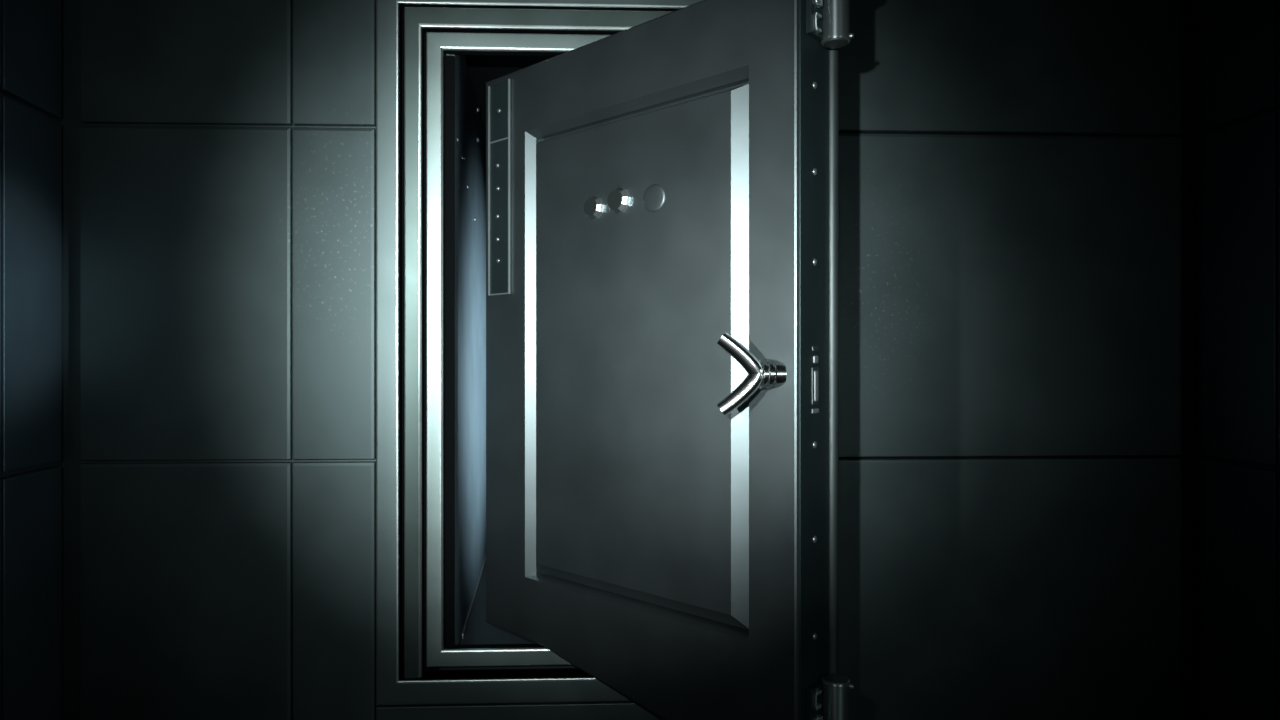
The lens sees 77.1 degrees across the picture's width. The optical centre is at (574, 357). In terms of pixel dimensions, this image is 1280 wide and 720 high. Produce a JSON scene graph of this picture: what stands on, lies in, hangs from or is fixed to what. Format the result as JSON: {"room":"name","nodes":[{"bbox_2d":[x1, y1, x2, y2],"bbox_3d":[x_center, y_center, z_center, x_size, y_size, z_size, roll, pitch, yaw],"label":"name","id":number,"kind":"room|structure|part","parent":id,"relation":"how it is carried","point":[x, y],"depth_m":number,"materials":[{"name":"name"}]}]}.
{"room":"bank vault","nodes":[
{"label":"bank vault","id":0,"kind":"room"},
{"bbox_2d":[0,0,61,719],"bbox_3d":[-1.607,-0.100,0.798,0.060,2.700,3.624,0,0,-2],"label":"wall","id":1,"kind":"structure","parent":0,"point":[30,30],"depth_m":2.42,"materials":[{"name":"blue metal"}]},
{"bbox_2d":[447,54,485,644],"bbox_3d":[-0.485,-0.075,4.242,0.061,2.250,3.080,0,0,-2],"label":"wall","id":2,"kind":"structure","parent":0,"point":[470,137],"depth_m":3.19,"materials":[{"name":"metal"}]},
{"bbox_2d":[462,555,485,636],"bbox_3d":[-0.465,1.016,4.332,0.007,0.012,2.800,0,0,-2],"label":"baseboard","id":3,"kind":"structure","parent":2,"relation":"attached to","point":[478,581],"depth_m":3.36,"materials":[{"name":"metal"}]},
{"bbox_2d":[440,561,577,669],"bbox_3d":[0.285,1.036,4.266,1.602,0.028,3.090,0,0,-2],"label":"floor","id":4,"kind":"structure","parent":0,"point":[478,631],"depth_m":2.95,"materials":[{"name":"black"}]},
{"bbox_2d":[464,55,554,134],"bbox_3d":[0.285,-1.175,4.266,1.602,0.050,3.090,0,0,-2],"label":"ceiling","id":5,"kind":"structure","parent":0,"point":[482,69],"depth_m":3.17,"materials":[{"name":"black"}]},
{"bbox_2d":[61,0,1197,719],"bbox_3d":[0.234,-0.100,2.688,3.884,2.700,0.060,0,0,-2],"label":"wall","id":6,"kind":"structure","parent":0,"point":[1018,179],"depth_m":2.69,"materials":[{"name":"metal"}]},
{"bbox_2d":[376,0,702,704],"bbox_3d":[0.099,-0.048,2.695,1.507,2.383,0.096,0,0,-2],"label":"door frame","id":7,"kind":"structure","parent":6,"relation":"attached to","point":[415,73],"depth_m":2.65,"materials":[{"name":"metal"}]},
{"bbox_2d":[486,0,853,719],"bbox_3d":[0.349,0.008,2.572,1.350,2.348,0.747,0,0,44],"label":"door","id":8,"kind":"structure","parent":7,"relation":"attached to","point":[662,192],"depth_m":2.26,"materials":[{"name":"silver metal"}]},
{"bbox_3d":[0.047,-0.465,2.464,0.053,0.053,0.003,0,0,44],"label":"knob","id":9,"kind":"part","parent":8,"relation":"part of","materials":[{"name":"grey metal"}]},
{"bbox_3d":[0.055,-0.465,2.472,0.074,0.074,0.022,0,0,44],"label":"knob","id":10,"kind":"part","parent":8,"relation":"part of","materials":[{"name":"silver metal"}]},
{"bbox_3d":[0.119,-0.473,2.391,0.059,0.059,0.003,0,0,44],"label":"knob","id":11,"kind":"part","parent":8,"relation":"part of","materials":[{"name":"grey metal"}]},
{"bbox_3d":[0.127,-0.473,2.400,0.082,0.082,0.023,0,0,44],"label":"knob","id":12,"kind":"part","parent":8,"relation":"part of","materials":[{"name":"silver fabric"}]},
{"bbox_3d":[0.422,0.084,2.031,0.123,0.126,0.036,0,0,16],"label":"handle arm","id":13,"kind":"part","parent":8,"relation":"part of","materials":[{"name":"silver metal"}]},
{"bbox_3d":[0.422,-0.002,2.031,0.123,0.126,0.036,0,0,16],"label":"handle arm","id":14,"kind":"part","parent":8,"relation":"part of","materials":[{"name":"silver metal"}]},
{"bbox_3d":[0.615,0.046,2.058,0.008,2.057,0.156,0,0,44],"label":"edge plate","id":15,"kind":"part","parent":8,"relation":"part of","materials":[{"name":"grey metal"}]},
{"bbox_3d":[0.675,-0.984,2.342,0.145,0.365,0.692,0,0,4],"label":"barrel hinge","id":16,"kind":"part","parent":8,"relation":"part of","materials":[{"name":"grey metal"}]},
{"bbox_3d":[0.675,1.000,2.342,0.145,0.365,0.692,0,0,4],"label":"barrel hinge","id":17,"kind":"part","parent":8,"relation":"part of","materials":[{"name":"grey metal"}]},
{"bbox_3d":[0.681,0.015,2.120,0.033,1.970,0.033,0,0,44],"label":"edge rod","id":18,"kind":"part","parent":8,"relation":"part of","materials":[{"name":"grey metal"}]},
{"bbox_2d":[1198,0,1279,719],"bbox_3d":[2.215,-0.100,0.945,0.060,2.700,3.624,0,0,-2],"label":"wall","id":19,"kind":"structure","parent":0,"point":[1239,40],"depth_m":2.56,"materials":[{"name":"blue metal"}]}
]}

